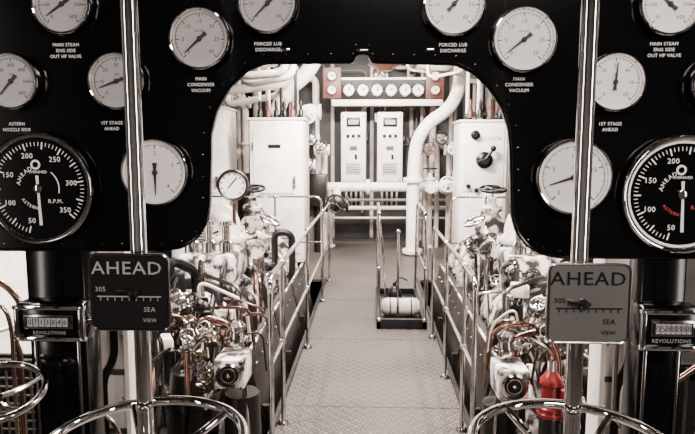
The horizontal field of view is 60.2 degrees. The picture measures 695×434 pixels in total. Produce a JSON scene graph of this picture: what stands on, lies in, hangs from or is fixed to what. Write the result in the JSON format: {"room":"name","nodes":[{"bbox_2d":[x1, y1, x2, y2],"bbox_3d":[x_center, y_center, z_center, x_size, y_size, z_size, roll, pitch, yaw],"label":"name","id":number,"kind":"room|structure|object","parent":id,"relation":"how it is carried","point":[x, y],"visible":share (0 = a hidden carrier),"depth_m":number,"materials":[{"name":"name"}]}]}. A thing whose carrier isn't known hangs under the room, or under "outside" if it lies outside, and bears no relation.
{"room":"ship interior","nodes":[
{"label":"ship interior","id":0,"kind":"room"},
{"bbox_2d":[0,251,30,352],"bbox_3d":[-2.499,-0.151,3.810,0.864,4.050,0.864,0,6,2],"label":"wall","id":1,"kind":"structure","parent":0,"point":[13,272],"depth_m":3.75,"materials":[{"name":"white paint"}]},
{"bbox_2d":[147,250,171,257],"bbox_3d":[-3.079,-0.209,4.331,0.100,4.050,13.400,0,6,2],"label":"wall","id":2,"kind":"structure","parent":0,"point":[168,253],"depth_m":9.43,"materials":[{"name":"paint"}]},
{"bbox_2d":[227,55,506,237],"bbox_3d":[0.437,-0.941,10.854,6.400,4.050,0.200,0,6,2],"label":"wall","id":3,"kind":"structure","parent":0,"point":[330,122],"depth_m":10.81,"materials":[{"name":"paint"}]},
{"bbox_2d":[268,237,469,433],"bbox_3d":[0.169,1.177,4.355,6.400,0.170,13.400,0,6,2],"label":"floor","id":4,"kind":"structure","parent":0,"point":[356,376],"depth_m":4.52,"materials":[{"name":"grey metal"}]},
{"bbox_2d":[0,279,27,433],"bbox_3d":[-1.100,0.772,1.935,0.172,1.234,0.037,0,6,2],"label":"drain pipe","id":5,"kind":"object","parent":4,"relation":"on","point":[16,350],"visible":0.76,"depth_m":1.89,"materials":[{"name":"gold metal"}]},
{"bbox_2d":[0,353,35,433],"bbox_3d":[-1.195,0.919,2.125,0.450,0.900,0.120,0,6,2],"label":"screen","id":6,"kind":"object","parent":4,"relation":"on","point":[8,427],"visible":0.07,"depth_m":2.12,"materials":[{"name":"black"}]},
{"bbox_2d":[0,361,48,433],"bbox_3d":[-0.854,0.909,1.496,0.247,1.060,0.241,0,6,2],"label":"handwheel","id":7,"kind":"object","parent":4,"relation":"on","point":[15,412],"visible":1,"depth_m":1.47,"materials":[{"name":"metal"}]},
{"bbox_2d":[50,0,248,433],"bbox_3d":[-0.365,0.215,1.225,0.403,2.500,0.537,4,8,32],"label":"handwheel","id":8,"kind":"object","parent":4,"relation":"on","point":[141,407],"visible":0.94,"depth_m":1.14,"materials":[{"name":"silver metal"}]},
{"bbox_2d":[88,253,171,330],"bbox_3d":[-0.410,0.140,1.149,0.152,0.149,0.062,0,6,2],"label":"plate","id":9,"kind":"object","parent":8,"relation":"attached to","point":[129,291],"visible":1,"depth_m":1.13,"materials":[{"name":"black metal"}]},
{"bbox_2d":[197,106,237,244],"bbox_3d":[-2.025,-0.443,8.524,0.800,2.180,0.765,0,6,2],"label":"tall cabinet","id":10,"kind":"object","parent":4,"relation":"on","point":[224,136],"visible":0.17,"depth_m":8.17,"materials":[{"name":"white metal"}]},
{"bbox_2d":[199,195,324,277],"bbox_3d":[-1.162,0.241,7.526,1.748,1.043,0.070,0,6,2],"label":"handrail","id":11,"kind":"object","parent":4,"relation":"on","point":[213,196],"visible":0.16,"depth_m":7.46,"materials":[{"name":"metal"}]},
{"bbox_2d":[248,118,309,266],"bbox_3d":[-0.934,-0.351,8.415,0.750,2.022,0.815,0,6,2],"label":"tall cabinet","id":12,"kind":"object","parent":4,"relation":"on","point":[279,147],"visible":0.65,"depth_m":8.02,"materials":[{"name":"white metal"}]},
{"bbox_2d":[267,203,331,433],"bbox_3d":[-0.306,0.534,5.183,0.068,0.983,4.320,0,6,2],"label":"handrail","id":13,"kind":"object","parent":4,"relation":"on","point":[283,421],"visible":1,"depth_m":3.49,"materials":[{"name":"metal"}]},
{"bbox_2d":[298,104,329,252],"bbox_3d":[-0.496,-0.559,9.131,0.454,2.276,0.982,0,6,2],"label":"valve manifold","id":14,"kind":"object","parent":4,"relation":"on","point":[318,183],"visible":0.66,"depth_m":9.20,"materials":[{"name":"white paint"}]},
{"bbox_2d":[0,0,694,433],"bbox_3d":[-0.022,0.309,1.587,2.563,2.232,0.099,0,6,2],"label":"board","id":15,"kind":"object","parent":4,"relation":"on","point":[181,104],"visible":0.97,"depth_m":1.49,"materials":[{"name":"black metal"}]},
{"bbox_2d":[0,52,40,109],"bbox_3d":[-0.833,-0.337,1.491,0.140,0.140,0.031,0,6,2],"label":"pressure gauge","id":16,"kind":"object","parent":15,"relation":"attached to","point":[20,82],"visible":1,"depth_m":1.49,"materials":[{"name":"white glass"}]},
{"bbox_2d":[0,131,93,243],"bbox_3d":[-0.779,-0.072,1.518,0.285,0.285,0.031,0,6,2],"label":"tachometer","id":17,"kind":"object","parent":15,"relation":"attached to","point":[47,185],"visible":1,"depth_m":1.51,"materials":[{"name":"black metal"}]},
{"bbox_2d":[11,298,94,341],"bbox_3d":[-0.741,0.265,1.534,0.201,0.100,0.072,0,6,2],"label":"counter","id":18,"kind":"object","parent":15,"relation":"attached to","point":[35,319],"depth_m":1.51,"materials":[{"name":"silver metal"}]},
{"bbox_2d":[31,0,91,34],"bbox_3d":[-0.695,-0.519,1.465,0.145,0.145,0.031,0,6,2],"label":"pressure gauge","id":19,"kind":"object","parent":15,"relation":"attached to","point":[62,17],"visible":1,"depth_m":1.46,"materials":[{"name":"white glass"}]},
{"bbox_2d":[88,52,144,109],"bbox_3d":[-0.568,-0.335,1.480,0.140,0.140,0.031,0,6,2],"label":"pressure gauge","id":20,"kind":"object","parent":15,"relation":"attached to","point":[105,74],"visible":0.71,"depth_m":1.48,"materials":[{"name":"white glass"}]},
{"bbox_2d":[121,138,188,205],"bbox_3d":[-0.480,-0.112,1.502,0.170,0.170,0.031,0,6,2],"label":"pressure gauge","id":21,"kind":"object","parent":15,"relation":"attached to","point":[166,169],"visible":0.72,"depth_m":1.50,"materials":[{"name":"white glass"}]},
{"bbox_2d":[169,6,229,69],"bbox_3d":[-0.359,-0.434,1.461,0.150,0.150,0.031,0,6,2],"label":"gauge","id":22,"kind":"object","parent":15,"relation":"attached to","point":[199,37],"visible":1,"depth_m":1.46,"materials":[{"name":"white glass"}]},
{"bbox_2d":[237,0,297,33],"bbox_3d":[-0.192,-0.514,1.445,0.145,0.145,0.031,0,6,2],"label":"pressure gauge","id":23,"kind":"object","parent":15,"relation":"attached to","point":[262,16],"visible":1,"depth_m":1.44,"materials":[{"name":"white glass"}]},
{"bbox_2d":[422,0,485,36],"bbox_3d":[0.253,-0.506,1.428,0.150,0.150,0.031,0,6,2],"label":"pressure gauge","id":24,"kind":"object","parent":15,"relation":"attached to","point":[452,18],"visible":1,"depth_m":1.43,"materials":[{"name":"white glass"}]},
{"bbox_2d":[491,6,557,72],"bbox_3d":[0.420,-0.422,1.431,0.155,0.155,0.031,0,6,2],"label":"gauge","id":25,"kind":"object","parent":15,"relation":"attached to","point":[524,39],"visible":1,"depth_m":1.43,"materials":[{"name":"white glass"}]},
{"bbox_2d":[535,139,612,214],"bbox_3d":[0.550,-0.097,1.462,0.185,0.185,0.031,0,6,2],"label":"pressure gauge","id":26,"kind":"object","parent":15,"relation":"attached to","point":[554,175],"visible":0.7,"depth_m":1.46,"materials":[{"name":"white glass"}]},
{"bbox_2d":[595,52,645,111],"bbox_3d":[0.638,-0.322,1.433,0.140,0.140,0.031,0,6,2],"label":"pressure gauge","id":27,"kind":"object","parent":15,"relation":"attached to","point":[620,76],"visible":0.86,"depth_m":1.43,"materials":[{"name":"white glass"}]},
{"bbox_2d":[621,134,694,253],"bbox_3d":[0.810,-0.055,1.456,0.290,0.290,0.031,0,6,2],"label":"tachometer","id":28,"kind":"object","parent":15,"relation":"attached to","point":[658,190],"visible":1,"depth_m":1.45,"materials":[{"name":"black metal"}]},
{"bbox_2d":[631,302,694,351],"bbox_3d":[0.791,0.271,1.473,0.167,0.111,0.072,0,6,2],"label":"counter","id":29,"kind":"object","parent":15,"relation":"attached to","point":[656,326],"depth_m":1.45,"materials":[{"name":"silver metal"}]},
{"bbox_2d":[638,0,694,35],"bbox_3d":[0.755,-0.499,1.409,0.145,0.145,0.031,0,6,2],"label":"pressure gauge","id":30,"kind":"object","parent":15,"relation":"attached to","point":[661,17],"visible":1,"depth_m":1.41,"materials":[{"name":"white glass"}]},
{"bbox_2d":[689,70,694,101],"bbox_3d":[0.883,-0.315,1.424,0.140,0.140,0.031,0,6,2],"label":"pressure gauge","id":31,"kind":"object","parent":15,"relation":"attached to","point":[692,79],"visible":1,"depth_m":1.42,"materials":[{"name":"silver metal"}]},
{"bbox_2d":[222,64,506,240],"bbox_3d":[0.163,-1.231,10.298,5.878,3.350,0.761,0,6,2],"label":"bulkhead pipework","id":32,"kind":"object","parent":4,"relation":"on","point":[243,143],"visible":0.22,"depth_m":10.37,"materials":[{"name":"white paint"}]},
{"bbox_2d":[341,112,369,205],"bbox_3d":[0.143,-0.951,10.315,0.474,1.641,0.891,0,6,2],"label":"box","id":33,"kind":"object","parent":32,"relation":"attached to","point":[354,140],"visible":0.92,"depth_m":9.93,"materials":[{"name":"white paint"}]},
{"bbox_2d":[323,67,443,123],"bbox_3d":[0.600,-2.034,10.181,1.980,0.900,0.880,0,6,2],"label":"panel","id":34,"kind":"object","parent":32,"relation":"attached to","point":[378,91],"visible":0.92,"depth_m":9.79,"materials":[{"name":"metal"}]},
{"bbox_2d":[377,112,406,205],"bbox_3d":[0.746,-0.948,10.291,0.482,1.638,0.891,0,6,2],"label":"box","id":35,"kind":"object","parent":32,"relation":"attached to","point":[390,139],"visible":0.94,"depth_m":9.90,"materials":[{"name":"white paint"}]},
{"bbox_2d":[324,167,452,248],"bbox_3d":[0.608,-0.112,9.364,2.302,1.335,1.300,0,6,2],"label":"pipe","id":36,"kind":"object","parent":4,"relation":"on","point":[337,202],"visible":0.85,"depth_m":9.64,"materials":[{"name":"white metal"}]},
{"bbox_2d":[376,202,428,328],"bbox_3d":[0.541,0.409,5.936,0.529,1.063,1.260,0,6,2],"label":"guard rail","id":37,"kind":"object","parent":4,"relation":"on","point":[419,321],"visible":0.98,"depth_m":5.50,"materials":[{"name":"silver metal"}]},
{"bbox_2d":[387,277,406,297],"bbox_3d":[0.496,0.750,6.164,0.209,0.275,0.139,-3,7,-26],"label":"can","id":38,"kind":"object","parent":37,"relation":"on","point":[392,292],"visible":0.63,"depth_m":6.12,"materials":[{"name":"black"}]},
{"bbox_2d":[381,297,419,315],"bbox_3d":[0.504,0.853,5.715,0.360,0.180,0.180,0,6,2],"label":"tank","id":39,"kind":"object","parent":37,"relation":"on","point":[410,306],"visible":1,"depth_m":5.65,"materials":[{"name":"white metal"}]},
{"bbox_2d":[402,66,465,255],"bbox_3d":[1.304,-1.152,8.983,0.931,3.486,0.300,0,6,2],"label":"pipe","id":40,"kind":"object","parent":4,"relation":"on","point":[413,179],"visible":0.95,"depth_m":8.94,"materials":[{"name":"white metal"}]},
{"bbox_2d":[421,131,453,246],"bbox_3d":[1.466,-0.396,9.464,0.646,1.877,0.976,0,6,2],"label":"valve manifold","id":41,"kind":"object","parent":4,"relation":"on","point":[440,139],"visible":0.59,"depth_m":9.70,"materials":[{"name":"beige paint"}]},
{"bbox_2d":[428,226,477,433],"bbox_3d":[0.679,0.661,4.050,0.068,0.983,2.120,0,6,2],"label":"handrail","id":42,"kind":"object","parent":4,"relation":"on","point":[461,428],"visible":1,"depth_m":3.40,"materials":[{"name":"metal"}]},
{"bbox_2d":[449,195,508,254],"bbox_3d":[1.936,0.255,7.403,1.388,1.043,0.070,0,6,2],"label":"handrail","id":43,"kind":"object","parent":4,"relation":"on","point":[485,197],"visible":0.29,"depth_m":7.37,"materials":[{"name":"metal"}]},
{"bbox_2d":[452,120,506,247],"bbox_3d":[1.802,-0.316,8.238,0.639,1.990,0.855,0,6,2],"label":"tall cabinet","id":44,"kind":"object","parent":4,"relation":"on","point":[479,146],"visible":0.72,"depth_m":7.91,"materials":[{"name":"white metal"}]},
{"bbox_2d":[505,142,508,221],"bbox_3d":[2.612,-0.472,8.334,0.680,2.280,0.765,0,6,2],"label":"tall cabinet","id":45,"kind":"object","parent":4,"relation":"on","point":[507,173],"visible":0.02,"depth_m":8.62,"materials":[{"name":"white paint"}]},
{"bbox_2d":[467,0,662,433],"bbox_3d":[0.468,0.217,1.201,0.394,2.500,0.544,3,7,28],"label":"handwheel","id":46,"kind":"object","parent":4,"relation":"on","point":[572,405],"visible":0.97,"depth_m":1.10,"materials":[{"name":"silver metal"}]},
{"bbox_2d":[545,263,631,343],"bbox_3d":[0.443,0.157,1.117,0.150,0.150,0.062,0,6,2],"label":"plate","id":47,"kind":"object","parent":46,"relation":"attached to","point":[587,303],"visible":1,"depth_m":1.10,"materials":[{"name":"grey metal"}]},
{"bbox_2d":[676,362,694,433],"bbox_3d":[1.338,0.930,2.024,0.480,0.900,0.120,0,6,2],"label":"screen","id":48,"kind":"object","parent":4,"relation":"on","point":[686,399],"visible":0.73,"depth_m":1.95,"materials":[{"name":"black"}]},
{"bbox_2d":[679,364,694,382],"bbox_3d":[1.026,0.894,1.872,0.211,1.006,0.020,0,6,2],"label":"drain pipe","id":49,"kind":"object","parent":4,"relation":"on","point":[684,375],"visible":0.33,"depth_m":1.82,"materials":[{"name":"metal"}]},
{"bbox_2d":[309,282,430,307],"bbox_3d":[0.169,1.843,4.430,6.400,0.050,13.400,0,6,2],"label":"floor","id":50,"kind":"structure","parent":0,"point":[315,287],"depth_m":9.86,"materials":[{"name":"metal"}]},
{"bbox_2d":[97,252,135,433],"bbox_3d":[-0.954,1.051,2.473,0.189,1.960,0.140,0,6,2],"label":"stanchion","id":51,"kind":"object","parent":50,"relation":"on","point":[117,347],"visible":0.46,"depth_m":2.41,"materials":[{"name":"white paint"}]},
{"bbox_2d":[151,272,267,433],"bbox_3d":[-0.789,1.157,3.088,0.788,1.612,0.811,0,6,2],"label":"pump","id":52,"kind":"object","parent":50,"relation":"on","point":[191,375],"visible":0.95,"depth_m":3.09,"materials":[{"name":"metal"}]},
{"bbox_2d":[150,184,298,433],"bbox_3d":[-1.265,0.747,5.185,1.465,1.959,3.770,0,6,2],"label":"machinery","id":53,"kind":"object","parent":50,"relation":"on","point":[222,254],"visible":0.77,"depth_m":4.50,"materials":[{"name":"metal"}]},
{"bbox_2d":[217,169,248,245],"bbox_3d":[-0.994,0.339,5.447,0.279,1.552,0.398,0,6,2],"label":"pressure gauge","id":54,"kind":"object","parent":53,"relation":"on","point":[232,184],"visible":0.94,"depth_m":5.22,"materials":[{"name":"metal"}]},
{"bbox_2d":[250,263,312,433],"bbox_3d":[-0.474,1.195,4.937,0.130,1.124,2.800,0,6,2],"label":"plate","id":55,"kind":"object","parent":50,"relation":"on","point":[295,289],"visible":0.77,"depth_m":4.44,"materials":[{"name":"metal"}]},
{"bbox_2d":[429,264,497,433],"bbox_3d":[0.855,1.201,4.884,0.130,1.124,2.800,0,6,2],"label":"plate","id":56,"kind":"object","parent":50,"relation":"on","point":[454,298],"visible":0.6,"depth_m":4.42,"materials":[{"name":"metal"}]},
{"bbox_2d":[444,185,589,433],"bbox_3d":[1.636,0.765,5.024,1.525,1.959,3.862,0,6,2],"label":"machinery","id":57,"kind":"object","parent":50,"relation":"on","point":[499,260],"visible":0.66,"depth_m":4.69,"materials":[{"name":"metal"}]},
{"bbox_2d":[480,275,588,433],"bbox_3d":[1.020,1.165,3.015,0.793,1.612,0.811,0,6,2],"label":"pump","id":58,"kind":"object","parent":50,"relation":"on","point":[509,377],"visible":0.64,"depth_m":3.00,"materials":[{"name":"metal"}]},
{"bbox_2d":[585,259,629,433],"bbox_3d":[1.049,1.060,2.393,0.166,1.960,0.140,0,6,2],"label":"stanchion","id":59,"kind":"object","parent":50,"relation":"on","point":[606,361],"visible":0.31,"depth_m":2.33,"materials":[{"name":"white paint"}]},
{"bbox_2d":[535,359,564,433],"bbox_3d":[0.945,1.324,2.829,0.140,1.338,0.130,0,6,2],"label":"fire extinguisher","id":60,"kind":"object","parent":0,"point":[551,382],"visible":0.68,"depth_m":2.74,"materials":[{"name":"paint"}]},
{"bbox_2d":[588,259,694,362],"bbox_3d":[3.416,-0.180,4.072,0.100,4.050,13.400,0,6,2],"label":"wall","id":61,"kind":"structure","parent":0,"point":[690,274],"depth_m":6.03,"materials":[{"name":"paint"}]},
{"bbox_3d":[0.169,-2.177,3.979,6.400,0.260,13.400,0,6,2],"label":"ceiling","id":62,"kind":"structure","parent":0,"visible":0},
{"bbox_2d":[271,64,320,117],"bbox_3d":[-0.614,-2.109,9.522,1.004,1.689,2.070,0,6,2],"label":"pipe","id":63,"kind":"object","parent":62,"relation":"attached to","point":[306,72],"visible":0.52,"depth_m":8.58,"materials":[{"name":"white metal"}]},
{"bbox_2d":[225,60,476,106],"bbox_3d":[0.281,-1.988,6.715,5.067,1.141,7.800,0,6,2],"label":"overhead pipework","id":64,"kind":"object","parent":62,"relation":"attached to","point":[263,80],"visible":0.13,"depth_m":8.13,"materials":[{"name":"white paint"}]},
{"bbox_2d":[257,67,502,117],"bbox_3d":[0.408,-1.994,8.048,3.335,1.330,0.330,0,6,2],"label":"cable conduit","id":65,"kind":"object","parent":62,"relation":"attached to","point":[469,111],"visible":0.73,"depth_m":8.03,"materials":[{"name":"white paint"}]},
{"bbox_2d":[367,63,400,71],"bbox_3d":[0.549,-2.431,8.769,0.520,0.604,0.520,0,6,2],"label":"lamp","id":66,"kind":"object","parent":62,"relation":"attached to","point":[380,67],"visible":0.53,"depth_m":8.70,"materials":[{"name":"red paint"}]}
]}

